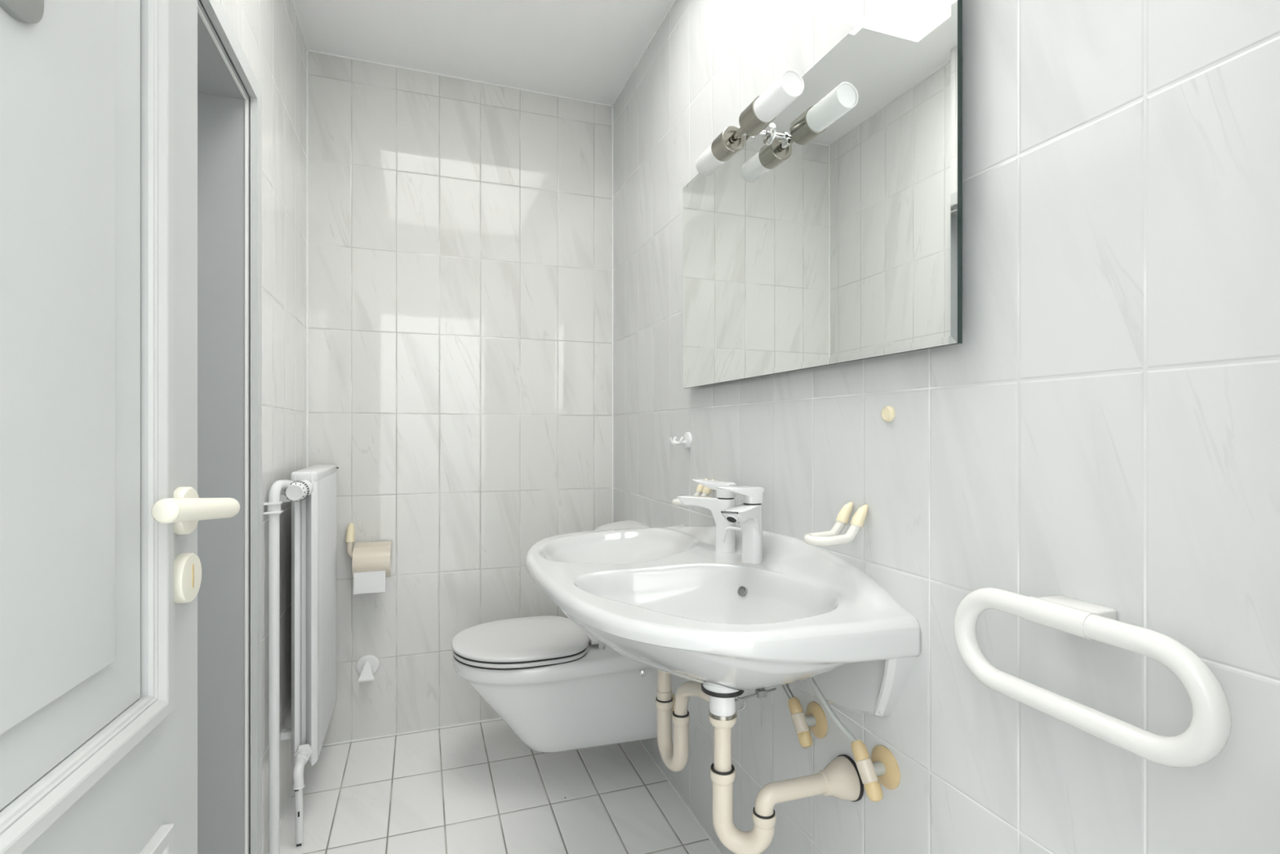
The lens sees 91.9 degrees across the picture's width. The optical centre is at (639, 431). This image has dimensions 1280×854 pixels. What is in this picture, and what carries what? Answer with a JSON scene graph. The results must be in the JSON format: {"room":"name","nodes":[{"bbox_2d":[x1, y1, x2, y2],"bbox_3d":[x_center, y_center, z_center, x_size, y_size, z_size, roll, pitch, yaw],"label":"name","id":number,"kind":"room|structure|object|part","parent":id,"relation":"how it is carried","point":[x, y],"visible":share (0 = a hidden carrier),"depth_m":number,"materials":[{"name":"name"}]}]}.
{"room":"bathroom","nodes":[
{"label":"bathroom","id":0,"kind":"room"},
{"bbox_2d":[199,0,306,853],"bbox_3d":[-0.872,-0.118,1.013,0.200,2.682,2.450,0,0,-19],"label":"wall","id":1,"kind":"structure","parent":0,"point":[268,32],"depth_m":1.80,"materials":[{"name":"paint"}]},
{"bbox_2d":[0,0,239,853],"bbox_3d":[-0.408,0.132,0.372,0.102,1.967,0.735,0,0,-15],"label":"door","id":2,"kind":"structure","parent":1,"relation":"in","point":[101,508],"depth_m":0.53,"materials":[{"name":"paint"}]},
{"bbox_3d":[-0.435,-0.359,0.428,0.008,0.139,0.058,0,0,-15],"label":"hook plate","id":3,"kind":"part","parent":2,"relation":"part of","materials":[{"name":"white plastic"}]},
{"bbox_3d":[-0.435,-0.223,0.365,0.028,0.965,0.495,0,0,-15],"label":"panel","id":4,"kind":"part","parent":2,"relation":"part of","materials":[{"name":"paint"}]},
{"bbox_3d":[-0.419,0.678,0.369,0.023,0.545,0.560,0,0,-15],"label":"moulding","id":5,"kind":"part","parent":2,"relation":"part of","materials":[{"name":"paint"}]},
{"bbox_3d":[-0.457,0.079,0.636,0.054,0.034,0.128,0,0,-15],"label":"handle","id":6,"kind":"part","parent":2,"relation":"part of","materials":[{"name":"beige plastic"}]},
{"bbox_2d":[197,0,262,853],"bbox_3d":[-0.911,0.142,1.147,0.215,1.962,0.714,0,0,-19],"label":"door frame","id":7,"kind":"structure","parent":1,"relation":"in","point":[224,283],"depth_m":1.45,"materials":[{"name":"paint"}]},
{"bbox_2d":[263,480,293,853],"bbox_3d":[-0.961,0.626,1.671,0.048,0.995,0.150,0,0,-3],"label":"pipe","id":8,"kind":"object","parent":1,"relation":"attached to","point":[273,505],"visible":0.88,"depth_m":1.61,"materials":[{"name":"metal"}]},
{"bbox_2d":[267,784,293,853],"bbox_3d":[-1.063,1.121,1.863,0.004,0.004,0.711,0,0,-19],"label":"trim","id":9,"kind":"structure","parent":1,"relation":"attached to","point":[291,790],"depth_m":1.85,"materials":[{"name":"plastic"}]},
{"bbox_2d":[291,0,307,50],"bbox_3d":[-1.064,-1.357,1.865,0.004,0.004,0.706,0,0,-19],"label":"trim","id":10,"kind":"structure","parent":1,"relation":"attached to","point":[292,1],"depth_m":2.06,"materials":[{"name":"plastic"}]},
{"bbox_2d":[280,464,338,766],"bbox_3d":[-1.033,0.536,1.932,0.107,0.844,0.543,0,0,-19],"label":"radiator","id":11,"kind":"object","parent":1,"relation":"attached to","point":[312,494],"visible":0.99,"depth_m":1.79,"materials":[{"name":"metal"}]},
{"bbox_3d":[-1.054,0.537,1.966,0.025,0.843,0.440,0,0,-19],"label":"panel","id":12,"kind":"part","parent":11,"relation":"part of","materials":[{"name":"metal"}]},
{"bbox_3d":[-1.014,0.537,1.980,0.032,0.843,0.440,0,0,-19],"label":"panel","id":13,"kind":"part","parent":11,"relation":"part of","materials":[{"name":"metal"}]},
{"bbox_2d":[308,51,612,744],"bbox_3d":[-0.783,-0.118,2.396,1.587,2.682,0.100,0,0,-19],"label":"wall","id":14,"kind":"structure","parent":0,"point":[460,231],"depth_m":2.36,"materials":[{"name":"tile"}]},
{"bbox_2d":[306,50,308,467],"bbox_3d":[-1.182,-0.118,2.200,0.004,2.482,0.004,0,0,-19],"label":"trim","id":15,"kind":"structure","parent":14,"relation":"attached to","point":[307,51],"depth_m":2.20,"materials":[{"name":"plastic"}]},
{"bbox_2d":[355,654,379,682],"bbox_3d":[-0.987,0.855,2.238,0.080,0.080,0.062,0,0,-19],"label":"wall hook","id":16,"kind":"object","parent":14,"relation":"attached to","point":[366,665],"visible":1,"depth_m":2.25,"materials":[{"name":"white plastic"}]},
{"bbox_2d":[345,523,391,578],"bbox_3d":[-0.973,0.424,2.215,0.152,0.188,0.124,0,0,-19],"label":"toilet paper holder","id":17,"kind":"object","parent":14,"relation":"attached to","point":[366,557],"visible":1,"depth_m":2.18,"materials":[{"name":"beige plastic"}]},
{"bbox_3d":[-0.972,0.425,2.216,0.150,0.068,0.035,0,0,-10],"label":"arm","id":18,"kind":"part","parent":17,"relation":"part of","materials":[{"name":"beige plastic"}]},
{"bbox_2d":[353,570,385,594],"bbox_3d":[-0.959,0.489,2.214,0.109,0.148,0.103,0,0,-19],"label":"toilet roll","id":19,"kind":"object","parent":17,"relation":"hanging from","point":[368,582],"visible":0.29,"depth_m":2.16,"materials":[{"name":"paper"}]},
{"bbox_2d":[322,717,502,746],"bbox_3d":[-0.648,1.121,2.389,1.128,0.004,0.004,0,0,-19],"label":"trim","id":20,"kind":"structure","parent":14,"relation":"attached to","point":[491,719],"depth_m":2.31,"materials":[{"name":"tile"}]},
{"bbox_2d":[307,49,612,106],"bbox_3d":[-0.648,-1.357,2.389,1.128,0.004,0.004,0,0,-19],"label":"trim","id":21,"kind":"structure","parent":14,"relation":"attached to","point":[310,51],"depth_m":2.36,"materials":[{"name":"plastic"}]},
{"bbox_2d":[612,106,613,522],"bbox_3d":[-0.114,-0.118,2.577,0.004,2.482,0.004,0,0,-19],"label":"trim","id":22,"kind":"structure","parent":14,"relation":"attached to","point":[612,106],"depth_m":2.58,"materials":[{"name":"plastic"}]},
{"bbox_2d":[293,0,673,105],"bbox_3d":[-0.335,-1.389,1.202,1.337,0.060,2.450,0,0,-19],"label":"ceiling","id":23,"kind":"structure","parent":0,"point":[585,50],"depth_m":2.13,"materials":[{"name":"paint"}]},
{"bbox_2d":[280,719,719,853],"bbox_3d":[-0.376,1.173,1.241,1.587,0.100,2.550,0,0,-19],"label":"floor","id":24,"kind":"structure","parent":0,"point":[477,788],"depth_m":1.88,"materials":[{"name":"tile"}]},
{"bbox_2d":[293,758,305,848],"bbox_3d":[-0.932,1.014,1.697,0.030,0.219,0.064,0,0,-19],"label":"pipe","id":25,"kind":"object","parent":24,"relation":"on","point":[298,772],"visible":1,"depth_m":1.67,"materials":[{"name":"metal"}]},
{"bbox_2d":[613,0,1279,853],"bbox_3d":[0.342,-0.118,1.441,0.100,2.682,2.450,0,0,-19],"label":"wall","id":26,"kind":"structure","parent":0,"point":[1102,428],"depth_m":0.80,"materials":[{"name":"tile"}]},
{"bbox_2d":[451,615,657,752],"bbox_3d":[-0.281,0.847,2.059,0.664,0.365,0.409,0,0,-19],"label":"toilet","id":27,"kind":"object","parent":26,"relation":"attached to","point":[558,687],"visible":0.94,"depth_m":1.94,"materials":[{"name":"ceramic"}]},
{"bbox_3d":[-0.391,0.671,2.020,0.432,0.014,0.406,0,0,-19],"label":"lid","id":28,"kind":"part","parent":27,"relation":"part of","materials":[{"name":"plastic"}]},
{"bbox_3d":[-0.389,0.690,2.021,0.429,0.014,0.402,0,0,-19],"label":"seat","id":29,"kind":"part","parent":27,"relation":"part of","materials":[{"name":"plastic"}]},
{"bbox_2d":[594,520,648,530],"bbox_3d":[-0.083,0.477,2.219,0.185,0.292,0.450,0,0,-19],"label":"cistern","id":30,"kind":"object","parent":26,"relation":"attached to","point":[621,524],"visible":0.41,"depth_m":2.23,"materials":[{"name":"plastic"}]},
{"bbox_2d":[612,0,675,106],"bbox_3d":[0.270,-1.357,1.488,0.004,0.004,2.306,0,0,-19],"label":"trim","id":31,"kind":"structure","parent":26,"relation":"attached to","point":[673,1],"depth_m":2.19,"materials":[{"name":"plastic"}]},
{"bbox_2d":[671,693,675,712],"bbox_3d":[0.098,0.861,1.970,0.009,0.060,0.060,0,0,-19],"label":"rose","id":32,"kind":"object","parent":26,"relation":"attached to","point":[673,696],"visible":0.17,"depth_m":1.95,"materials":[{"name":"beige plastic"}]},
{"bbox_2d":[669,431,692,448],"bbox_3d":[0.116,0.024,1.838,0.062,0.050,0.062,0,0,-19],"label":"wall hook","id":33,"kind":"object","parent":26,"relation":"attached to","point":[687,438],"visible":1,"depth_m":1.83,"materials":[{"name":"white plastic"}]},
{"bbox_2d":[640,740,722,853],"bbox_3d":[0.270,1.121,1.488,0.004,0.004,2.306,0,0,-19],"label":"trim","id":34,"kind":"structure","parent":26,"relation":"attached to","point":[641,741],"depth_m":1.88,"materials":[{"name":"tile"}]},
{"bbox_2d":[671,478,713,506],"bbox_3d":[0.142,0.164,1.688,0.116,0.070,0.063,0,0,-19],"label":"glass holder","id":35,"kind":"object","parent":26,"relation":"attached to","point":[701,490],"visible":0.38,"depth_m":1.67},
{"bbox_2d":[524,524,921,715],"bbox_3d":[0.025,0.385,1.406,0.522,0.319,1.071,0,0,-19],"label":"washbasin","id":36,"kind":"object","parent":26,"relation":"attached to","point":[663,598],"visible":0.98,"depth_m":1.13,"materials":[{"name":"ceramic"}]},
{"bbox_2d":[655,669,709,772],"bbox_3d":[0.111,0.590,1.325,0.057,0.404,0.400,0,0,-15],"label":"trap","id":37,"kind":"object","parent":36,"relation":"attached to","point":[675,756],"visible":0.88,"depth_m":1.41,"materials":[{"name":"beige plastic"}]},
{"bbox_2d":[676,478,737,553],"bbox_3d":[0.164,0.205,1.526,0.158,0.175,0.045,0,0,41],"label":"tap","id":38,"kind":"object","parent":36,"relation":"on","point":[723,500],"visible":0.82,"depth_m":1.48,"materials":[{"name":"white metal"}]},
{"bbox_3d":[0.179,0.137,1.513,0.114,0.039,0.043,0,0,41],"label":"lever","id":39,"kind":"part","parent":38,"relation":"part of","materials":[{"name":"silver metal"}]},
{"bbox_2d":[714,485,764,564],"bbox_3d":[0.201,0.205,1.339,0.100,0.175,0.162,0,0,30],"label":"tap","id":40,"kind":"object","parent":36,"relation":"on","point":[749,514],"visible":0.98,"depth_m":1.35,"materials":[{"name":"white metal"}]},
{"bbox_3d":[0.210,0.233,1.398,0.056,0.038,0.008,0,0,34],"label":"pull rod","id":41,"kind":"part","parent":40,"relation":"part of","materials":[{"name":"silver metal"}]},
{"bbox_3d":[0.217,0.137,1.358,0.114,0.039,0.042,0,0,-25],"label":"lever","id":42,"kind":"part","parent":40,"relation":"part of","materials":[{"name":"silver metal"}]},
{"bbox_2d":[701,683,863,853],"bbox_3d":[0.256,0.596,1.124,0.291,0.313,0.094,0,0,-8],"label":"trap","id":43,"kind":"object","parent":36,"relation":"attached to","point":[840,779],"visible":0.94,"depth_m":1.10,"materials":[{"name":"beige plastic"}]},
{"bbox_2d":[782,684,827,747],"bbox_3d":[0.302,0.520,1.293,0.063,0.202,0.200,0,0,-30],"label":"angle valve","id":44,"kind":"object","parent":26,"relation":"attached to","point":[815,719],"visible":0.66,"depth_m":1.23,"materials":[{"name":"beige plastic"}]},
{"bbox_2d":[682,0,962,388],"bbox_3d":[0.304,-0.420,1.351,0.032,0.586,0.984,0,0,-19],"label":"mirror","id":45,"kind":"object","parent":26,"relation":"attached to","point":[837,238],"visible":0.94,"depth_m":1.12,"materials":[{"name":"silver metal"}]},
{"bbox_2d":[695,69,804,176],"bbox_3d":[0.239,-0.656,1.350,0.091,0.057,0.384,0,0,-19],"label":"lamp","id":46,"kind":"object","parent":45,"relation":"attached to","point":[757,118],"visible":1,"depth_m":1.28,"materials":[{"name":"glass"}]},
{"bbox_2d":[711,125,744,161],"bbox_3d":[0.200,-0.656,1.409,0.057,0.057,0.056,0,0,-19],"label":"socket","id":47,"kind":"object","parent":46,"relation":"attached to","point":[725,146],"depth_m":1.39,"materials":[{"name":"metal"}]},
{"bbox_2d":[738,95,776,136],"bbox_3d":[0.244,-0.656,1.286,0.057,0.057,0.058,0,0,-19],"label":"socket","id":48,"kind":"object","parent":46,"relation":"attached to","point":[751,121],"depth_m":1.27,"materials":[{"name":"metal"}]},
{"bbox_3d":[0.249,-0.656,1.350,0.052,0.019,0.019,0,0,-19],"label":"arm","id":49,"kind":"part","parent":46,"relation":"part of","materials":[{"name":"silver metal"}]},
{"bbox_2d":[803,502,868,546],"bbox_3d":[0.347,0.164,1.108,0.116,0.070,0.063,0,0,-19],"label":"glass holder","id":50,"kind":"object","parent":26,"relation":"attached to","point":[828,538],"visible":1,"depth_m":1.09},
{"bbox_2d":[807,677,900,801],"bbox_3d":[0.359,0.507,1.140,0.059,0.217,0.260,0,0,-24],"label":"angle valve","id":51,"kind":"object","parent":26,"relation":"attached to","point":[882,766],"visible":0.82,"depth_m":1.05,"materials":[{"name":"beige plastic"}]},
{"bbox_2d":[881,405,894,422],"bbox_3d":[0.422,-0.031,1.055,0.007,0.027,0.027,0,0,-19],"label":"screw cover","id":52,"kind":"object","parent":26,"relation":"attached to","point":[887,412],"visible":1,"depth_m":1.05,"materials":[{"name":"beige plastic"}]},
{"bbox_2d":[953,587,1231,767],"bbox_3d":[0.509,0.270,0.725,0.061,0.135,0.311,0,0,-19],"label":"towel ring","id":53,"kind":"object","parent":26,"relation":"attached to","point":[1208,731],"visible":1,"depth_m":0.67,"materials":[{"name":"white plastic"}]}
]}

